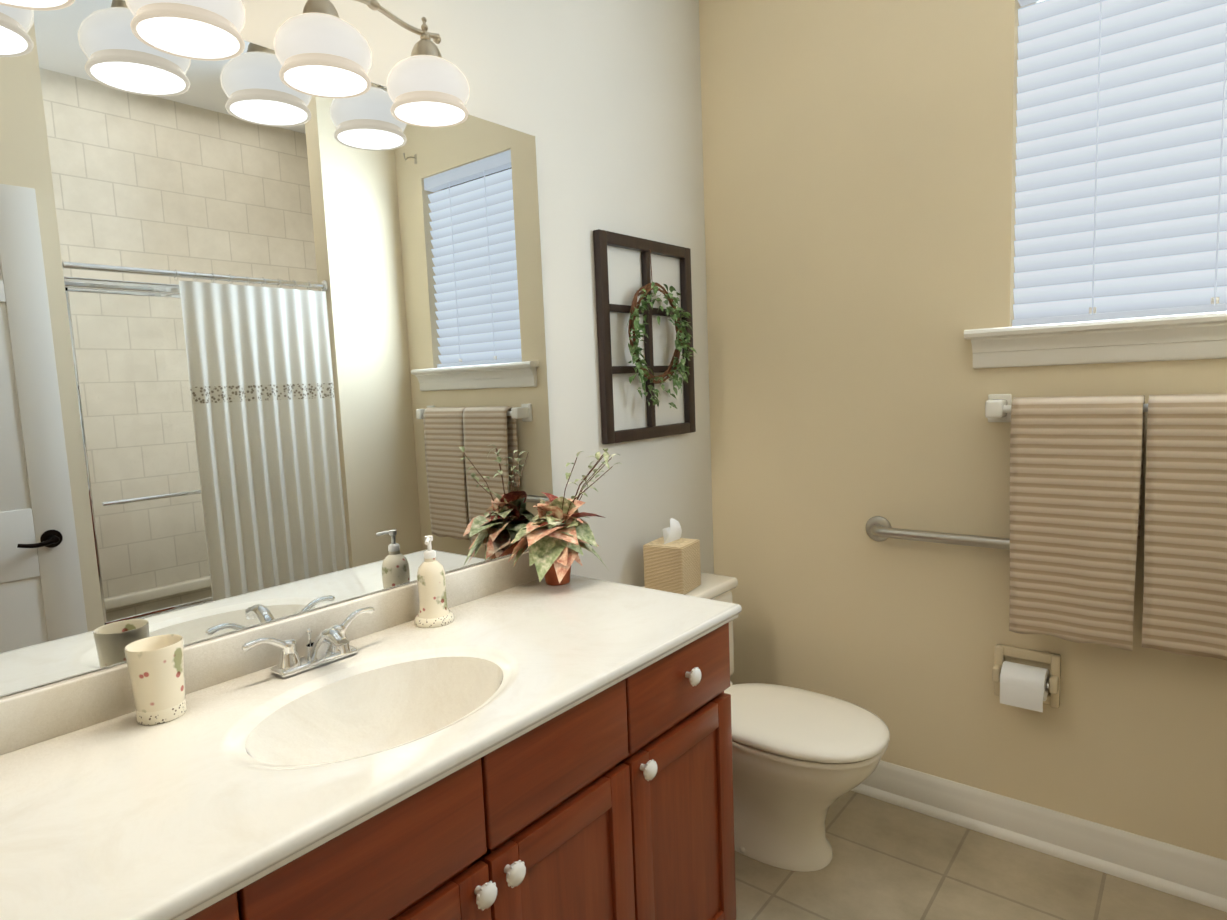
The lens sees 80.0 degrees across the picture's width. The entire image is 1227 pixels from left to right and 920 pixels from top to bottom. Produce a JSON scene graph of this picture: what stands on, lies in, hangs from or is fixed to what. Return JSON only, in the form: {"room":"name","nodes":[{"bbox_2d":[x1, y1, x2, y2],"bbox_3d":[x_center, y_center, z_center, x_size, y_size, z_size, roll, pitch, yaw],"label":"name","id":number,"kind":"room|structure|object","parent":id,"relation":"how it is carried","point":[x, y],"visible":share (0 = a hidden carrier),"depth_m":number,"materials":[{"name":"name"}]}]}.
{"room":"bathroom","nodes":[
{"label":"bathroom","id":0,"kind":"room"},
{"bbox_2d":[0,0,1226,860],"bbox_3d":[0.162,-0.146,0.915,1.920,2.864,3.158,3,8,39],"label":"wall","id":1,"kind":"structure","parent":0,"point":[825,189],"depth_m":2.23,"materials":[{"name":"paint"}]},
{"bbox_2d":[0,0,74,10],"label":"sconce","id":2,"kind":"object","parent":1,"relation":"attached to","point":[41,5],"depth_m":1.06,"materials":[{"name":"white glass"}]},
{"bbox_2d":[125,0,244,60],"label":"sconce","id":3,"kind":"object","parent":1,"relation":"attached to","point":[205,30],"depth_m":1.16,"materials":[{"name":"white glass"}]},
{"bbox_2d":[0,550,543,753],"bbox_3d":[-0.643,0.355,1.457,0.021,0.084,1.545,3,8,39],"label":"backsplash","id":4,"kind":"structure","parent":1,"relation":"attached to","point":[27,717],"depth_m":1.36,"materials":[{"name":"white stone"}]},
{"bbox_2d":[0,0,552,696],"bbox_3d":[-0.672,-0.233,1.400,0.008,1.096,1.545,3,8,39],"label":"mirror","id":5,"kind":"object","parent":1,"relation":"attached to","point":[272,346],"visible":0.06,"depth_m":1.36,"materials":[{"name":"clear glass"}]},
{"bbox_2d":[273,0,371,98],"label":"sconce","id":6,"kind":"object","parent":1,"relation":"attached to","point":[322,49],"depth_m":1.31,"materials":[{"name":"white glass"}]},
{"bbox_2d":[354,0,469,127],"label":"sconce","id":7,"kind":"object","parent":1,"relation":"attached to","point":[425,89],"depth_m":1.49,"materials":[{"name":"white glass"}]},
{"bbox_2d":[593,229,696,443],"bbox_3d":[0.140,-0.384,2.328,0.091,0.628,0.487,3,8,39],"label":"wall art","id":8,"kind":"object","parent":1,"relation":"attached to","point":[646,248],"visible":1,"depth_m":2.31,"materials":[{"name":"brown wood"}]},
{"bbox_2d":[866,516,1009,549],"bbox_3d":[1.058,0.232,2.115,0.682,0.082,0.063,3,8,39],"label":"grab rail","id":9,"kind":"object","parent":1,"relation":"attached to","point":[879,528],"visible":0.56,"depth_m":2.18,"materials":[{"name":"silver metal"}]},
{"bbox_2d":[992,644,1060,711],"bbox_3d":[1.160,0.619,2.063,0.164,0.150,0.096,3,8,39],"label":"toilet paper","id":10,"kind":"object","parent":1,"relation":"attached to","point":[1029,679],"visible":1,"depth_m":2.04,"materials":[{"name":"white paper"}]},
{"bbox_2d":[851,760,1226,911],"bbox_3d":[1.095,1.059,2.221,1.810,0.121,0.031,3,8,39],"label":"baseboard","id":11,"kind":"structure","parent":1,"relation":"attached to","point":[1194,876],"depth_m":2.05,"materials":[{"name":"white paint"}]},
{"bbox_2d":[964,311,1226,368],"bbox_3d":[1.368,-0.306,1.857,0.852,0.110,0.154,3,8,39],"label":"trim","id":12,"kind":"structure","parent":1,"relation":"attached to","point":[1194,336],"depth_m":1.88,"materials":[{"name":"white paint"}]},
{"bbox_2d":[985,393,1226,660],"bbox_3d":[1.343,0.156,1.845,0.750,0.655,0.104,3,8,39],"label":"towel rail","id":13,"kind":"object","parent":1,"relation":"attached to","point":[1076,466],"visible":1,"depth_m":1.84,"materials":[{"name":"beige fabric"}]},
{"bbox_2d":[735,790,1226,919],"bbox_3d":[0.461,1.295,0.806,2.620,0.001,3.058,3,8,39],"label":"floor","id":14,"kind":"structure","parent":0,"point":[889,861],"depth_m":1.99,"materials":[{"name":"tile"}]},
{"bbox_2d":[176,614,737,919],"bbox_3d":[-0.396,0.855,1.330,0.598,0.834,1.522,3,8,39],"label":"bathroom vanity","id":15,"kind":"object","parent":14,"relation":"on","point":[518,740],"depth_m":1.29,"materials":[{"name":"brown wood"}]},
{"bbox_2d":[0,574,741,919],"bbox_3d":[-0.418,0.438,1.287,0.590,0.066,1.548,3,8,39],"label":"countertop","id":16,"kind":"structure","parent":15,"relation":"on","point":[120,817],"depth_m":1.11,"materials":[{"name":"white stone"}]},
{"bbox_2d":[124,634,186,724],"bbox_3d":[-0.753,0.363,1.209,0.083,0.125,0.083,3,8,39],"label":"tumbler","id":17,"kind":"object","parent":16,"relation":"on","point":[155,664],"visible":1,"depth_m":1.18,"materials":[{"name":"ceramic"}]},
{"bbox_2d":[241,606,374,677],"bbox_3d":[-0.544,0.357,1.390,0.149,0.082,0.270,3,8,39],"label":"faucet","id":18,"kind":"object","parent":16,"relation":"on","point":[329,645],"visible":1,"depth_m":1.38,"materials":[{"name":"silver metal"}]},
{"bbox_2d":[414,535,453,627],"bbox_3d":[-0.409,0.267,1.642,0.088,0.197,0.088,3,8,39],"label":"soap dispenser","id":19,"kind":"object","parent":16,"relation":"on","point":[434,610],"visible":0.98,"depth_m":1.62,"materials":[{"name":"ceramic"}]},
{"bbox_2d":[508,448,621,585],"bbox_3d":[-0.120,0.148,1.894,0.216,0.357,0.307,3,8,39],"label":"potted plant","id":20,"kind":"object","parent":16,"relation":"on","point":[555,536],"visible":1,"depth_m":1.87,"materials":[{"name":"green plant"}]},
{"bbox_2d":[643,572,889,871],"bbox_3d":[0.430,0.780,2.196,0.766,0.734,0.420,3,8,39],"label":"toilet","id":21,"kind":"object","parent":14,"relation":"on","point":[803,760],"visible":0.5,"depth_m":2.06,"materials":[{"name":"beige ceramic"}]},
{"bbox_2d":[643,518,700,594],"bbox_3d":[0.185,0.295,2.307,0.136,0.226,0.136,1,7,31],"label":"tissue box","id":22,"kind":"object","parent":21,"relation":"on","point":[671,557],"visible":0.88,"depth_m":2.26,"materials":[{"name":"beige cardboard"}]},
{"bbox_3d":[1.383,-0.824,1.853,0.633,0.923,0.035,3,8,39],"label":"window","id":23,"kind":"structure","parent":0,"visible":0},
{"bbox_2d":[1012,0,1226,325],"bbox_3d":[1.355,-0.821,1.819,0.629,0.918,0.055,3,8,39],"label":"window blinds","id":24,"kind":"object","parent":23,"relation":"attached to","point":[1121,174],"visible":1,"depth_m":1.87,"materials":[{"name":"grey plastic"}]}
]}

